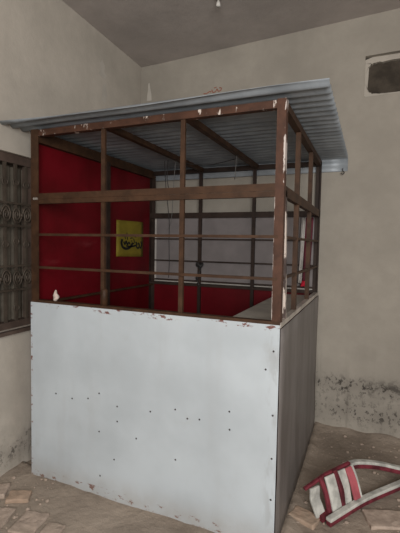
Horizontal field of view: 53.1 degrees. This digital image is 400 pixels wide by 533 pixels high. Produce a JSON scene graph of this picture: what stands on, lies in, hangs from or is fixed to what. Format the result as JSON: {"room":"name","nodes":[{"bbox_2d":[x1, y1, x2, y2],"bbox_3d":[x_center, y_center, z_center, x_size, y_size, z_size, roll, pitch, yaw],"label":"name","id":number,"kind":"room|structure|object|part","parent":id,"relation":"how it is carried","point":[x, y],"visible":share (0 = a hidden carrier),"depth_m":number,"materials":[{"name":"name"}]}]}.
{"room":"abandoned storage room","nodes":[
{"label":"abandoned storage room","id":0,"kind":"room"},
{"bbox_2d":[0,0,140,476],"bbox_3d":[-1.920,-0.204,0.638,0.142,3.250,7.224,2,3,21],"label":"wall","id":1,"kind":"structure","parent":0,"point":[53,62],"depth_m":2.60,"materials":[{"name":"paint"}]},
{"bbox_2d":[0,151,31,337],"bbox_3d":[-1.347,-0.119,2.038,0.181,1.103,1.350,2,3,23],"label":"window","id":2,"kind":"structure","parent":1,"relation":"in","point":[15,170],"depth_m":2.54,"materials":[{"name":"metal"}]},
{"bbox_3d":[-1.318,0.422,2.051,0.050,0.022,1.331,2,3,21],"label":"sill","id":3,"kind":"part","parent":2,"relation":"part of","materials":[{"name":"beige concrete"}]},
{"bbox_2d":[0,422,399,532],"bbox_3d":[0.300,1.449,-0.184,5.480,0.056,7.300,2,3,23],"label":"floor","id":4,"kind":"structure","parent":0,"point":[81,511],"depth_m":2.26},
{"bbox_2d":[0,483,10,498],"bbox_3d":[-1.150,1.307,2.305,0.087,0.064,0.118,1,3,-6],"label":"brick","id":5,"kind":"object","parent":4,"relation":"on","point":[5,487],"visible":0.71,"depth_m":2.31,"materials":[{"name":"beige brick"}]},
{"bbox_2d":[0,507,15,528],"bbox_3d":[-1.056,1.329,2.079,0.127,0.054,0.177,1,3,5],"label":"brick","id":6,"kind":"object","parent":4,"relation":"on","point":[6,513],"visible":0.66,"depth_m":2.10,"materials":[{"name":"beige brick"}]},
{"bbox_2d":[7,511,48,532],"bbox_3d":[-0.878,1.335,2.059,0.142,0.056,0.166,2,3,10],"label":"brick","id":7,"kind":"object","parent":4,"relation":"on","point":[30,521],"visible":0.84,"depth_m":2.05,"materials":[{"name":"beige brick"}]},
{"bbox_2d":[40,522,65,532],"bbox_3d":[-0.744,1.344,1.995,0.105,0.054,0.134,2,3,10],"label":"brick","id":8,"kind":"object","parent":4,"relation":"on","point":[51,527],"visible":0.89,"depth_m":2.02,"materials":[{"name":"beige brick"}]},
{"bbox_2d":[0,78,347,532],"bbox_3d":[-0.037,0.226,2.752,1.830,2.165,1.581,2,3,23],"label":"kiosk","id":9,"kind":"object","parent":4,"relation":"on","point":[188,403],"depth_m":2.26,"materials":[{"name":"white metal"}]},
{"bbox_3d":[-0.990,0.236,2.457,0.056,2.104,0.056,2,3,23],"label":"corner post","id":10,"kind":"part","parent":9,"relation":"part of","materials":[{"name":"brown wood"}]},
{"bbox_2d":[53,290,58,300],"bbox_3d":[-0.858,0.173,2.385,0.048,0.069,0.034,2,3,23],"label":"crumpled paper","id":11,"kind":"object","parent":9,"relation":"on","point":[55,295],"visible":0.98,"depth_m":2.38,"materials":[{"name":"white paper"}]},
{"bbox_3d":[-0.742,0.239,3.103,0.004,2.035,1.430,2,3,23],"label":"panel","id":12,"kind":"part","parent":9,"relation":"part of","materials":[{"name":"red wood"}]},
{"bbox_3d":[-0.705,-0.807,3.037,0.036,0.066,1.430,2,3,23],"label":"rail","id":13,"kind":"part","parent":9,"relation":"part of","materials":[{"name":"brown wood"}]},
{"bbox_3d":[-0.727,0.196,3.094,0.026,0.014,1.430,2,3,23],"label":"rail","id":14,"kind":"part","parent":9,"relation":"part of","materials":[{"name":"brown wood"}]},
{"bbox_3d":[-0.537,-0.259,2.229,0.024,1.006,0.016,2,3,23],"label":"post","id":15,"kind":"part","parent":9,"relation":"part of","materials":[{"name":"brown wood"}]},
{"bbox_3d":[-0.723,0.233,3.089,0.040,2.050,0.040,2,3,23],"label":"post","id":16,"kind":"part","parent":9,"relation":"part of","materials":[{"name":"brown wood"}]},
{"bbox_2d":[116,220,142,256],"bbox_3d":[-0.590,-0.233,3.398,0.003,0.308,0.410,2,3,23],"label":"poster","id":17,"kind":"object","parent":9,"relation":"attached to","point":[125,246],"visible":0.94,"depth_m":3.38,"materials":[{"name":"yellow paper"}]},
{"bbox_3d":[-0.452,0.177,3.731,0.042,2.100,0.042,2,3,23],"label":"corner post","id":18,"kind":"part","parent":9,"relation":"part of","materials":[{"name":"brown wood"}]},
{"bbox_3d":[-0.322,0.238,2.159,1.514,0.022,0.036,2,3,23],"label":"rail","id":19,"kind":"part","parent":9,"relation":"part of","materials":[{"name":"brown metal"}]},
{"bbox_3d":[-0.339,0.789,2.175,1.520,1.094,0.008,2,3,23],"label":"panel","id":20,"kind":"part","parent":9,"relation":"part of","materials":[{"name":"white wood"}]},
{"bbox_3d":[-0.310,-0.378,2.127,1.514,0.061,0.034,2,3,23],"label":"rail","id":21,"kind":"part","parent":9,"relation":"part of","materials":[{"name":"brown wood"}]},
{"bbox_3d":[-0.302,-0.764,2.109,1.514,0.036,0.036,2,3,23],"label":"rail","id":22,"kind":"part","parent":9,"relation":"part of","materials":[{"name":"brown wood"}]},
{"bbox_2d":[164,161,169,277],"bbox_3d":[-0.253,-0.359,3.072,0.053,0.890,0.016,2,3,23],"label":"hanging wire","id":23,"kind":"object","parent":9,"relation":"hanging from","point":[164,161],"visible":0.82,"depth_m":3.06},
{"bbox_2d":[167,162,175,229],"bbox_3d":[-0.216,-0.541,3.064,0.068,0.520,0.005,2,3,23],"label":"hanging wire","id":24,"kind":"object","parent":9,"relation":"hanging from","point":[175,162],"visible":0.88,"depth_m":3.06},
{"bbox_3d":[-0.091,-0.241,2.039,0.024,1.006,0.016,2,3,23],"label":"post","id":25,"kind":"part","parent":9,"relation":"part of","materials":[{"name":"brown wood"}]},
{"bbox_2d":[196,262,202,285],"bbox_3d":[-0.005,0.066,3.509,0.072,0.209,0.051,2,3,23],"label":"cable","id":26,"kind":"object","parent":9,"relation":"attached to","point":[199,265],"visible":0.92,"depth_m":3.50,"materials":[{"name":"metal"}]},
{"bbox_3d":[-0.008,0.211,3.547,0.026,2.070,0.024,2,3,23],"label":"post","id":27,"kind":"part","parent":9,"relation":"part of","materials":[{"name":"brown wood"}]},
{"bbox_2d":[186,158,235,164],"bbox_3d":[0.070,-0.773,2.976,0.442,0.035,0.028,2,3,23],"label":"wire","id":28,"kind":"object","parent":9,"relation":"hanging from","point":[235,158],"visible":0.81,"depth_m":2.98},
{"bbox_3d":[0.238,-0.439,3.413,1.514,0.046,0.030,2,3,23],"label":"rail","id":29,"kind":"part","parent":9,"relation":"part of","materials":[{"name":"brown wood"}]},
{"bbox_3d":[0.227,0.175,3.447,1.514,0.020,0.030,2,3,23],"label":"rail","id":30,"kind":"part","parent":9,"relation":"part of","materials":[{"name":"brown wood"}]},
{"bbox_3d":[0.223,0.717,3.489,1.514,1.074,0.004,2,3,23],"label":"panel","id":31,"kind":"part","parent":9,"relation":"part of","materials":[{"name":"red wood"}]},
{"bbox_3d":[0.244,-0.823,3.390,1.514,0.036,0.036,2,3,23],"label":"rail","id":32,"kind":"part","parent":9,"relation":"part of","materials":[{"name":"brown wood"}]},
{"bbox_3d":[0.435,0.229,3.358,0.026,2.070,0.024,2,3,23],"label":"post","id":33,"kind":"part","parent":9,"relation":"part of","materials":[{"name":"brown wood"}]},
{"bbox_3d":[0.358,0.292,1.877,0.042,2.104,0.042,2,3,23],"label":"corner post","id":34,"kind":"part","parent":9,"relation":"part of","materials":[{"name":"metal"}]},
{"bbox_3d":[0.403,-0.046,1.935,0.026,0.626,0.096,2,3,23],"label":"post","id":35,"kind":"part","parent":9,"relation":"part of","materials":[{"name":"wood"}]},
{"bbox_3d":[0.537,-0.235,2.235,0.026,1.016,0.028,2,3,23],"label":"post","id":36,"kind":"part","parent":9,"relation":"part of","materials":[{"name":"brown wood"}]},
{"bbox_3d":[0.648,0.792,2.536,0.014,1.064,1.430,2,3,23],"label":"panel","id":37,"kind":"part","parent":9,"relation":"part of","materials":[{"name":"metal"}]},
{"bbox_3d":[0.640,0.242,2.513,0.030,0.024,1.430,2,3,23],"label":"rail","id":38,"kind":"part","parent":9,"relation":"part of","materials":[{"name":"metal"}]},
{"bbox_3d":[0.648,-0.380,2.480,0.028,0.050,1.430,2,3,23],"label":"rail","id":39,"kind":"part","parent":9,"relation":"part of","materials":[{"name":"brown wood"}]},
{"bbox_3d":[0.651,-0.767,2.461,0.036,0.036,1.430,2,3,23],"label":"rail","id":40,"kind":"part","parent":9,"relation":"part of","materials":[{"name":"brown wood"}]},
{"bbox_3d":[0.823,-0.112,3.129,0.108,0.540,0.026,2,3,23],"label":"cloth strip","id":41,"kind":"part","parent":9,"relation":"part of","materials":[{"name":"white fabric"}]},
{"bbox_3d":[0.733,-0.257,2.695,0.026,1.016,0.028,2,3,23],"label":"post","id":42,"kind":"part","parent":9,"relation":"part of","materials":[{"name":"brown wood"}]},
{"bbox_3d":[0.902,0.233,3.156,0.042,2.100,0.042,2,3,23],"label":"corner post","id":43,"kind":"part","parent":9,"relation":"part of","materials":[{"name":"brown wood"}]},
{"bbox_2d":[6,429,399,531],"bbox_3d":[0.281,1.308,2.472,3.107,0.048,1.529,1,3,7],"label":"rubble","id":44,"kind":"object","parent":4,"relation":"on","point":[374,472],"visible":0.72,"depth_m":2.37,"materials":[{"name":"stone"}]},
{"bbox_2d":[5,490,31,503],"bbox_3d":[-1.022,1.316,2.262,0.129,0.065,0.097,1,3,-7],"label":"brick","id":45,"kind":"object","parent":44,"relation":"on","point":[15,496],"visible":0.64,"depth_m":2.24,"materials":[{"name":"beige brick"}]},
{"bbox_2d":[289,505,319,529],"bbox_3d":[0.557,1.352,2.133,0.147,0.065,0.105,4,4,41],"label":"brick","id":46,"kind":"object","parent":4,"relation":"on","point":[305,517],"visible":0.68,"depth_m":2.11,"materials":[{"name":"beige brick"}]},
{"bbox_2d":[303,459,399,526],"bbox_3d":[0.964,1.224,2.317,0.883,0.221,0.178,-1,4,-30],"label":"chair","id":47,"kind":"object","parent":4,"relation":"on","point":[339,503],"visible":1,"depth_m":2.18,"materials":[{"name":"white paint"}]},
{"bbox_3d":[1.014,1.313,2.279,0.833,0.038,0.049,-1,4,-30],"label":"leg","id":48,"kind":"part","parent":47,"relation":"part of","materials":[{"name":"red paint"}]},
{"bbox_3d":[1.093,1.227,2.411,0.573,0.132,0.051,0,3,-17],"label":"leg","id":49,"kind":"part","parent":47,"relation":"part of","materials":[{"name":"red paint"}]},
{"bbox_2d":[362,509,399,529],"bbox_3d":[0.991,1.365,2.129,0.226,0.066,0.148,1,3,3],"label":"brick","id":50,"kind":"object","parent":4,"relation":"on","point":[376,519],"visible":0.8,"depth_m":2.12,"materials":[{"name":"beige brick"}]},
{"bbox_2d":[62,0,399,66],"bbox_3d":[0.273,-1.710,-0.323,5.600,0.110,7.300,2,3,23],"label":"ceiling","id":51,"kind":"structure","parent":0,"point":[149,32],"depth_m":3.02,"materials":[{"name":"paint"}]},
{"bbox_2d":[141,8,399,438],"bbox_3d":[1.655,-0.317,2.929,5.504,3.350,0.161,3,3,25],"label":"wall","id":52,"kind":"structure","parent":0,"point":[357,377],"depth_m":3.09,"materials":[{"name":"paint"}]},
{"bbox_2d":[364,53,399,96],"bbox_3d":[1.692,-1.403,2.860,0.953,0.297,0.050,2,3,23],"label":"window","id":53,"kind":"structure","parent":52,"relation":"in","point":[382,73],"depth_m":3.00,"materials":[{"name":"paint"}]}
]}

